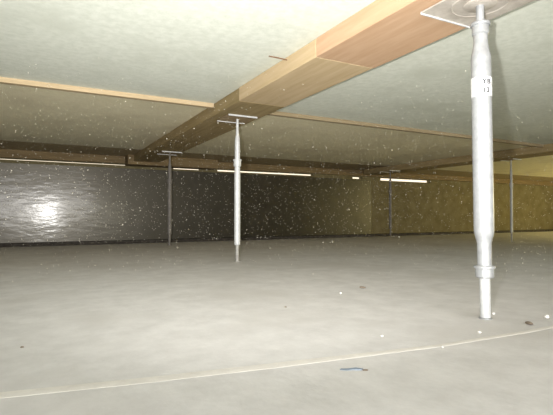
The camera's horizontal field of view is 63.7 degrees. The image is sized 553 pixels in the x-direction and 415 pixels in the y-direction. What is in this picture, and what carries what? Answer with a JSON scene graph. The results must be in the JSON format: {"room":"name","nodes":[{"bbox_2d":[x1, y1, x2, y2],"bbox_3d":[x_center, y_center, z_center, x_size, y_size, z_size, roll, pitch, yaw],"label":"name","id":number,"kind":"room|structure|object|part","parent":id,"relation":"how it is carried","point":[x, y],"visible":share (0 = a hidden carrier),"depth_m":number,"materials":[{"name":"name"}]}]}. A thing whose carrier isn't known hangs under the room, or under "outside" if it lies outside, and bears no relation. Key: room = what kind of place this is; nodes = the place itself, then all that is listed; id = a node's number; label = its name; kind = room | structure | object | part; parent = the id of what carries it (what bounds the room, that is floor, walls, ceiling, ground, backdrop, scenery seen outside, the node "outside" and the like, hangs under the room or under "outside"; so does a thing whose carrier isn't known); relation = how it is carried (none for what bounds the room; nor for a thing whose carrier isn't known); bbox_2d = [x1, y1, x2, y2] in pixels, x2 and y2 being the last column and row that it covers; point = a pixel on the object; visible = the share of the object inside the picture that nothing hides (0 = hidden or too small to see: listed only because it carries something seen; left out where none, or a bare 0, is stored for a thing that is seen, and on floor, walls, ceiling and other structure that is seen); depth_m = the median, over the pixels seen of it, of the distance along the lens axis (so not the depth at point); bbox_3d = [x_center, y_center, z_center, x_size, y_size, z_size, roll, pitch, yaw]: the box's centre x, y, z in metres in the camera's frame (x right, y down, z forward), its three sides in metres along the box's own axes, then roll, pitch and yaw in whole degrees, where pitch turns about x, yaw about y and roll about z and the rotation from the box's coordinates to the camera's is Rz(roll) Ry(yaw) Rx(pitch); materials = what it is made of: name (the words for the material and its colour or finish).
{"room":"crawl space","nodes":[
{"label":"crawl space","id":0,"kind":"room"},
{"bbox_2d":[0,231,552,414],"bbox_3d":[4.281,0.457,2.165,14.800,0.120,11.800,1,-1,-28],"label":"floor","id":1,"kind":"structure","parent":0,"point":[105,320],"depth_m":1.44,"materials":[{"name":"concrete"}]},
{"bbox_2d":[157,151,181,244],"bbox_3d":[-1.288,-0.104,5.346,0.236,1.110,0.244,1,-1,-28],"label":"prop","id":2,"kind":"object","parent":1,"relation":"on","point":[169,180],"visible":1,"depth_m":5.33,"materials":[{"name":"metal"}]},
{"bbox_3d":[-1.288,-0.656,5.355,0.236,0.006,0.236,1,-1,-28],"label":"head plate","id":3,"kind":"part","parent":2,"relation":"part of","materials":[{"name":"silver metal"}]},
{"bbox_2d":[217,114,256,261],"bbox_3d":[-0.307,-0.137,3.444,0.236,1.110,0.244,1,-1,-28],"label":"prop","id":4,"kind":"object","parent":1,"relation":"on","point":[230,118],"visible":1,"depth_m":3.43,"materials":[{"name":"metal"}]},
{"bbox_3d":[-0.307,-0.689,3.453,0.236,0.006,0.236,1,-1,-28],"label":"head plate","id":5,"kind":"part","parent":4,"relation":"part of","materials":[{"name":"silver metal"}]},
{"bbox_2d":[0,325,552,398],"bbox_3d":[-0.233,0.378,1.048,3.836,0.003,0.176,0,-1,-20],"label":"cable","id":6,"kind":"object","parent":1,"relation":"on","point":[38,391],"depth_m":1.02,"materials":[{"name":"beige plastic"}]},
{"bbox_2d":[340,367,362,370],"bbox_3d":[0.175,0.376,1.036,0.056,0.003,0.014,0,-1,0],"label":"scrap","id":7,"kind":"object","parent":1,"relation":"on","point":[355,368],"visible":1,"depth_m":1.03,"materials":[{"name":"grey metal"}]},
{"bbox_2d":[380,170,397,235],"bbox_3d":[1.932,-0.067,7.564,0.236,1.110,0.244,1,-1,-28],"label":"prop","id":8,"kind":"object","parent":1,"relation":"on","point":[389,171],"visible":0.96,"depth_m":7.55,"materials":[{"name":"metal"}]},
{"bbox_2d":[420,0,533,319],"bbox_3d":[0.720,-0.168,1.564,0.290,1.114,0.293,0,-1,-28],"label":"prop","id":9,"kind":"object","parent":1,"relation":"on","point":[476,15],"visible":1,"depth_m":1.54,"materials":[{"name":"metal"}]},
{"bbox_3d":[0.720,-0.718,1.574,0.280,0.006,0.280,0,-1,-28],"label":"head plate","id":10,"kind":"part","parent":9,"relation":"part of","materials":[{"name":"metal"}]},
{"bbox_2d":[500,158,520,241],"bbox_3d":[3.165,-0.093,6.000,0.177,1.110,0.183,1,-1,-28],"label":"prop","id":11,"kind":"object","parent":1,"relation":"on","point":[512,159],"visible":1,"depth_m":5.99,"materials":[{"name":"metal"}]},
{"bbox_2d":[0,0,552,181],"bbox_3d":[4.046,-0.846,2.628,14.800,0.100,12.800,1,-1,-28],"label":"ceiling","id":12,"kind":"structure","parent":0,"point":[161,48],"depth_m":2.84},
{"bbox_2d":[0,149,124,163],"bbox_3d":[-2.858,-0.683,6.042,1.512,0.109,0.070,1,-1,-28],"label":"wall plate","id":13,"kind":"object","parent":12,"relation":"attached to","point":[21,154],"depth_m":5.98,"materials":[{"name":"brown wood"}]},
{"bbox_2d":[0,77,213,108],"bbox_3d":[-2.114,-0.782,2.492,3.705,0.032,0.045,1,-1,-28],"label":"batten","id":14,"kind":"object","parent":12,"relation":"attached to","point":[3,80],"visible":1,"depth_m":2.98,"materials":[{"name":"brown wood"}]},
{"bbox_2d":[134,88,283,161],"bbox_3d":[-0.963,-0.717,4.641,0.344,0.090,3.687,1,-1,-28],"label":"timber beam","id":15,"kind":"structure","parent":12,"relation":"attached to","point":[207,127],"depth_m":3.88,"materials":[{"name":"brown wood"}]},
{"bbox_2d":[218,162,234,169],"bbox_3d":[-0.813,-0.665,7.134,0.273,0.108,0.070,1,-1,-28],"label":"wall plate","id":16,"kind":"object","parent":12,"relation":"attached to","point":[222,165],"depth_m":7.10,"materials":[{"name":"brown wood"}]},
{"bbox_2d":[239,39,371,106],"bbox_3d":[0.123,-0.751,2.606,0.348,0.090,0.922,1,-1,-28],"label":"timber beam","id":17,"kind":"structure","parent":12,"relation":"attached to","point":[303,75],"depth_m":2.48,"materials":[{"name":"brown wood"}]},
{"bbox_2d":[316,0,465,67],"bbox_3d":[2.124,-0.814,-1.139,0.352,0.090,7.565,1,-1,-28],"label":"timber beam","id":18,"kind":"structure","parent":12,"relation":"attached to","point":[383,31],"depth_m":1.87,"materials":[{"name":"brown wood"}]},
{"bbox_2d":[268,111,543,147],"bbox_3d":[1.502,-0.749,4.423,3.791,0.032,0.045,1,-1,-28],"label":"batten","id":19,"kind":"object","parent":12,"relation":"attached to","point":[276,113],"visible":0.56,"depth_m":4.15,"materials":[{"name":"brown wood"}]},
{"bbox_2d":[364,143,552,174],"bbox_3d":[4.669,-0.746,2.903,0.360,0.090,12.300,1,-1,-28],"label":"timber beam","id":20,"kind":"structure","parent":12,"relation":"attached to","point":[525,152],"depth_m":6.46,"materials":[{"name":"brown wood"}]},
{"bbox_2d":[0,158,552,242],"bbox_3d":[1.055,-0.041,8.217,14.800,1.320,0.100,1,-1,-28],"label":"wall","id":21,"kind":"structure","parent":0,"point":[435,214],"depth_m":9.38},
{"bbox_2d":[125,154,217,169],"bbox_3d":[-1.528,-0.661,6.568,1.320,0.136,0.235,1,-1,-28],"label":"header","id":22,"kind":"object","parent":21,"relation":"attached to","point":[182,163],"visible":0.94,"depth_m":6.51,"materials":[{"name":"brown wood"}]},
{"bbox_2d":[0,163,370,242],"bbox_3d":[-1.802,-0.044,6.603,8.200,1.032,0.018,1,-1,-28],"label":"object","id":23,"kind":"structure","parent":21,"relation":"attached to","point":[208,219],"depth_m":6.64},
{"bbox_2d":[0,229,552,247],"bbox_3d":[1.107,0.558,8.110,14.800,0.118,0.120,1,-1,-28],"label":"trim","id":24,"kind":"structure","parent":21,"relation":"attached to","point":[33,244],"depth_m":7.01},
{"bbox_2d":[240,163,472,181],"bbox_3d":[1.859,-0.640,8.560,5.577,0.109,0.070,1,-1,-28],"label":"wall plate","id":25,"kind":"object","parent":21,"relation":"attached to","point":[253,167],"depth_m":8.14,"materials":[{"name":"brown wood"}]},
{"bbox_2d":[494,178,552,185],"bbox_3d":[5.971,-0.603,10.755,2.253,0.108,0.070,1,-1,-28],"label":"wall plate","id":26,"kind":"object","parent":21,"relation":"attached to","point":[504,181],"depth_m":10.74,"materials":[{"name":"brown wood"}]},
{"bbox_2d":[0,66,552,281],"bbox_3d":[0.571,-0.165,2.978,6.693,1.034,3.160,0,-1,4],"label":"airborne dust","id":27,"kind":"object","parent":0,"point":[29,66],"visible":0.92,"depth_m":2.92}
]}

